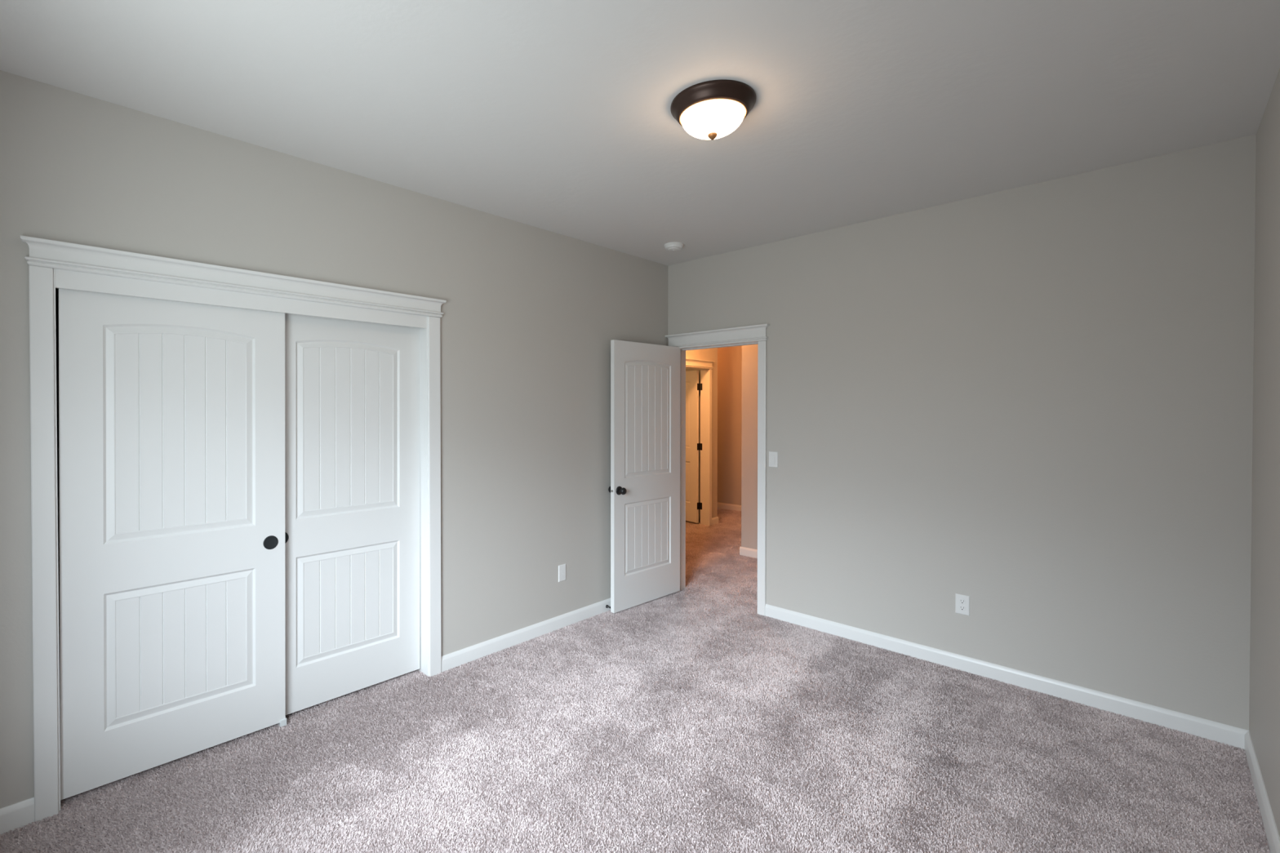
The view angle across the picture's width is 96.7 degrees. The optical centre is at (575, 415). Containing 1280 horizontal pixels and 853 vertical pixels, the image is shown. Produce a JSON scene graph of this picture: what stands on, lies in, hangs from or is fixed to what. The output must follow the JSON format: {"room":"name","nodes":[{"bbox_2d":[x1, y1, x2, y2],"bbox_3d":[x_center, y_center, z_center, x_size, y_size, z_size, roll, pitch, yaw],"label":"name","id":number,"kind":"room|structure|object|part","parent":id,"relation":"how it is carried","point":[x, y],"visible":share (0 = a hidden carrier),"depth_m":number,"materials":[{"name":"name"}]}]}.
{"room":"empty bedroom","nodes":[
{"label":"empty bedroom","id":0,"kind":"room"},
{"bbox_2d":[55,288,59,660],"bbox_3d":[-1.726,0.133,3.017,2.320,2.764,0.685,-1,1,-44],"label":"wall","id":1,"kind":"structure","parent":0,"point":[56,289],"depth_m":2.70,"materials":[{"name":"grey paint"}]},
{"bbox_2d":[0,70,667,808],"bbox_3d":[-0.767,0.129,3.393,4.220,2.764,0.115,-1,1,-44],"label":"wall","id":2,"kind":"structure","parent":0,"point":[531,316],"depth_m":3.19,"materials":[{"name":"grey paint"}]},
{"bbox_2d":[0,797,34,835],"bbox_3d":[-2.122,1.470,1.996,0.309,0.095,0.014,-1,1,-44],"label":"baseboard","id":3,"kind":"structure","parent":2,"relation":"attached to","point":[18,815],"depth_m":2.07,"materials":[{"name":"white paint"}]},
{"bbox_2d":[57,288,286,799],"bbox_3d":[-1.706,0.491,2.474,0.812,2.027,0.056,0,1,-44],"label":"door","id":4,"kind":"structure","parent":2,"relation":"in","point":[171,414],"depth_m":2.41,"materials":[{"name":"white paint"}]},
{"bbox_3d":[-1.704,0.066,2.466,0.547,0.904,0.035,0,1,-44],"label":"panel","id":5,"kind":"part","parent":4,"relation":"part of","materials":[{"name":"white wood"}]},
{"bbox_3d":[-1.706,0.992,2.473,0.547,0.553,0.035,0,1,-44],"label":"panel","id":6,"kind":"part","parent":4,"relation":"part of","materials":[{"name":"white wood"}]},
{"bbox_3d":[-1.450,0.606,2.693,0.065,0.065,0.003,0,1,-44],"label":"finger pull","id":7,"kind":"part","parent":4,"relation":"part of","materials":[{"name":"black metal"}]},
{"bbox_2d":[20,235,446,822],"bbox_3d":[-1.429,0.427,2.722,1.755,2.166,0.157,-1,1,-44],"label":"trim","id":8,"kind":"structure","parent":2,"relation":"attached to","point":[52,264],"depth_m":2.27,"materials":[{"name":"white paint"}]},
{"bbox_3d":[-1.987,0.483,2.116,0.066,2.068,0.018,-1,1,-44],"label":"casing","id":9,"kind":"part","parent":8,"relation":"part of","materials":[{"name":"white paint"}]},
{"bbox_3d":[-0.813,0.470,3.259,0.076,2.068,0.018,-1,1,-44],"label":"casing","id":10,"kind":"part","parent":8,"relation":"part of","materials":[{"name":"white paint"}]},
{"bbox_2d":[284,313,420,715],"bbox_3d":[-1.204,0.474,3.019,0.806,2.005,0.038,0,1,-44],"label":"door","id":11,"kind":"structure","parent":2,"relation":"in","point":[353,388],"depth_m":3.01,"materials":[{"name":"white paint"}]},
{"bbox_3d":[-1.438,0.602,2.768,0.065,0.065,0.003,0,1,-44],"label":"finger pull","id":12,"kind":"part","parent":11,"relation":"part of","materials":[{"name":"black metal"}]},
{"bbox_3d":[-1.204,0.063,3.018,0.552,0.914,0.035,0,1,-44],"label":"panel","id":13,"kind":"part","parent":11,"relation":"part of","materials":[{"name":"white wood"}]},
{"bbox_3d":[-1.206,0.983,3.024,0.552,0.552,0.035,0,1,-44],"label":"panel","id":14,"kind":"part","parent":11,"relation":"part of","materials":[{"name":"white wood"}]},
{"bbox_2d":[441,598,610,672],"bbox_3d":[0.002,1.448,4.066,2.200,0.095,0.014,-1,1,-44],"label":"baseboard","id":15,"kind":"structure","parent":2,"relation":"attached to","point":[453,660],"depth_m":3.70,"materials":[{"name":"white paint"}]},
{"bbox_2d":[558,564,565,582],"bbox_3d":[-0.094,1.107,3.973,0.070,0.114,0.007,-1,1,-44],"label":"electrical outlet","id":16,"kind":"object","parent":2,"relation":"attached to","point":[562,568],"visible":1,"depth_m":3.97,"materials":[{"name":"white plastic"}]},
{"bbox_2d":[0,508,1270,852],"bbox_3d":[0.664,1.496,4.637,8.215,0.043,6.520,-1,1,-44],"label":"floor","id":17,"kind":"structure","parent":0,"point":[691,719],"depth_m":2.43,"materials":[{"name":"carpet"}]},
{"bbox_2d":[0,0,1279,265],"bbox_3d":[0.663,-1.317,4.608,8.215,0.100,6.520,-1,1,-44],"label":"ceiling","id":18,"kind":"structure","parent":0,"point":[555,116],"depth_m":2.16,"materials":[{"name":"white paint"}]},
{"bbox_2d":[663,241,683,251],"bbox_3d":[0.727,-1.241,4.199,0.142,0.043,0.142,-1,1,-44],"label":"smoke detector","id":19,"kind":"object","parent":18,"relation":"attached to","point":[675,246],"visible":1,"depth_m":4.16,"materials":[{"name":"white plastic"}]},
{"bbox_2d":[670,79,755,140],"bbox_3d":[0.545,-1.171,2.258,0.331,0.144,0.331,-1,1,-44],"label":"ceiling light","id":20,"kind":"object","parent":18,"relation":"attached to","point":[712,109],"visible":1,"depth_m":2.17,"materials":[{"name":"white glass"}]},
{"bbox_3d":[0.545,-1.157,2.259,0.248,0.077,0.248,-1,1,-44],"label":"lamp shade","id":21,"kind":"part","parent":20,"relation":"part of","materials":[{"name":"white glass"}]},
{"bbox_2d":[685,347,717,518],"bbox_3d":[0.922,0.093,6.715,2.605,2.764,0.119,-1,1,-44],"label":"wall","id":22,"kind":"structure","parent":0,"point":[709,354],"depth_m":7.52,"materials":[{"name":"grey paint"}]},
{"bbox_2d":[685,370,702,523],"bbox_3d":[1.415,0.415,7.806,0.054,2.022,0.805,0,1,-36],"label":"door","id":23,"kind":"structure","parent":22,"relation":"in","point":[693,446],"depth_m":7.56,"materials":[{"name":"white paint"}]},
{"bbox_3d":[1.390,0.900,7.829,0.035,0.551,0.536,0,1,-36],"label":"panel","id":24,"kind":"part","parent":23,"relation":"part of","materials":[{"name":"white paint"}]},
{"bbox_3d":[1.390,-0.017,7.820,0.035,0.906,0.536,0,1,-36],"label":"panel","id":25,"kind":"part","parent":23,"relation":"part of","materials":[{"name":"white paint"}]},
{"bbox_2d":[685,358,715,525],"bbox_3d":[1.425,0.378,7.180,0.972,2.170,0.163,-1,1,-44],"label":"trim","id":26,"kind":"structure","parent":22,"relation":"attached to","point":[705,366],"depth_m":7.45,"materials":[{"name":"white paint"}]},
{"bbox_3d":[1.769,0.428,7.449,0.061,2.064,0.018,-1,1,-44],"label":"casing","id":27,"kind":"part","parent":26,"relation":"part of","materials":[{"name":"white paint"}]},
{"bbox_2d":[711,516,718,524],"bbox_3d":[1.852,1.411,7.541,0.168,0.095,0.014,-1,1,-44],"label":"baseboard","id":28,"kind":"structure","parent":22,"relation":"attached to","point":[714,520],"depth_m":7.54,"materials":[{"name":"white paint"}]},
{"bbox_2d":[717,345,742,505],"bbox_3d":[2.473,0.074,8.570,0.115,2.764,2.988,-1,1,-44],"label":"wall","id":29,"kind":"structure","parent":0,"point":[729,358],"depth_m":8.62,"materials":[{"name":"grey paint"}]},
{"bbox_2d":[717,502,741,511],"bbox_3d":[2.382,1.400,8.585,0.014,0.095,2.859,-1,1,-44],"label":"baseboard","id":30,"kind":"structure","parent":29,"relation":"attached to","point":[720,505],"depth_m":8.62,"materials":[{"name":"white paint"}]},
{"bbox_2d":[741,344,757,549],"bbox_3d":[2.981,0.113,4.735,0.115,2.764,3.446,-1,1,-44],"label":"wall","id":31,"kind":"structure","parent":0,"point":[749,353],"depth_m":5.87,"materials":[{"name":"grey paint"}]},
{"bbox_2d":[739,546,757,559],"bbox_3d":[2.890,1.440,4.750,0.014,0.095,3.346,-1,1,-44],"label":"baseboard","id":32,"kind":"structure","parent":31,"relation":"attached to","point":[747,552],"depth_m":5.87,"materials":[{"name":"white paint"}]},
{"bbox_2d":[667,134,1256,730],"bbox_3d":[0.938,0.114,4.750,0.115,2.764,6.320,-1,1,-44],"label":"wall","id":33,"kind":"structure","parent":0,"point":[1032,403],"depth_m":3.09,"materials":[{"name":"grey paint"}]},
{"bbox_2d":[608,339,679,613],"bbox_3d":[0.564,0.454,4.470,0.802,2.030,0.167,-1,1,-42],"label":"door","id":34,"kind":"structure","parent":33,"relation":"in","point":[644,490],"depth_m":4.42,"materials":[{"name":"white paint"}]},
{"bbox_3d":[0.328,0.564,4.228,0.065,0.065,0.014,-1,1,-42],"label":"knob","id":35,"kind":"part","parent":34,"relation":"part of","materials":[{"name":"black metal"}]},
{"bbox_3d":[0.350,0.564,4.204,0.053,0.053,0.053,-1,1,-42],"label":"knob","id":36,"kind":"part","parent":34,"relation":"part of","materials":[{"name":"black metal"}]},
{"bbox_3d":[0.563,0.023,4.465,0.549,0.904,0.035,-1,1,-42],"label":"panel","id":37,"kind":"part","parent":34,"relation":"part of","materials":[{"name":"white paint"}]},
{"bbox_3d":[0.563,0.943,4.474,0.549,0.551,0.035,-1,1,-42],"label":"panel","id":38,"kind":"part","parent":34,"relation":"part of","materials":[{"name":"white paint"}]},
{"bbox_2d":[665,324,769,616],"bbox_3d":[1.131,0.410,4.526,0.159,2.161,0.921,-1,1,-44],"label":"trim","id":39,"kind":"structure","parent":33,"relation":"attached to","point":[755,334],"depth_m":4.33,"materials":[{"name":"white paint"}]},
{"bbox_3d":[1.381,0.472,4.203,0.018,2.042,0.063,-1,1,-44],"label":"casing","id":40,"kind":"part","parent":39,"relation":"part of","materials":[{"name":"white paint"}]},
{"bbox_2d":[768,451,777,467],"bbox_3d":[1.443,0.324,4.143,0.011,0.114,0.070,-1,1,-44],"label":"light switch","id":41,"kind":"object","parent":33,"relation":"attached to","point":[773,455],"visible":1,"depth_m":4.14,"materials":[{"name":"white plastic"}]},
{"bbox_2d":[955,593,969,616],"bbox_3d":[2.261,1.109,3.313,0.008,0.114,0.070,-1,1,-44],"label":"power outlet","id":42,"kind":"object","parent":33,"relation":"attached to","point":[962,602],"visible":1,"depth_m":3.31,"materials":[{"name":"white plastic"}]},
{"bbox_2d":[959,605,965,610],"bbox_3d":[2.260,1.129,3.312,0.003,0.028,0.034,-1,1,-44],"label":"socket","id":43,"kind":"object","parent":42,"relation":"attached to","point":[961,607],"depth_m":3.31,"materials":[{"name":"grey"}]},
{"bbox_2d":[959,599,965,604],"bbox_3d":[2.260,1.090,3.312,0.003,0.028,0.034,-1,1,-44],"label":"socket","id":44,"kind":"object","parent":42,"relation":"attached to","point":[961,601],"depth_m":3.31,"materials":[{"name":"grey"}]},
{"bbox_2d":[764,604,1248,749],"bbox_3d":[2.211,1.454,3.365,0.014,0.095,2.310,-1,1,-44],"label":"baseboard","id":45,"kind":"structure","parent":33,"relation":"attached to","point":[1210,730],"depth_m":3.07,"materials":[{"name":"white paint"}]},
{"bbox_2d":[1248,69,1279,837],"bbox_3d":[1.549,0.152,1.016,4.220,2.764,0.115,-1,1,-44],"label":"wall","id":46,"kind":"structure","parent":0,"point":[1264,637],"depth_m":2.19,"materials":[{"name":"grey paint"}]},
{"bbox_2d":[1244,731,1279,852],"bbox_3d":[1.500,1.478,1.071,4.206,0.095,0.014,-1,1,-44],"label":"baseboard","id":47,"kind":"structure","parent":46,"relation":"attached to","point":[1269,824],"depth_m":2.14,"materials":[{"name":"white paint"}]}
]}

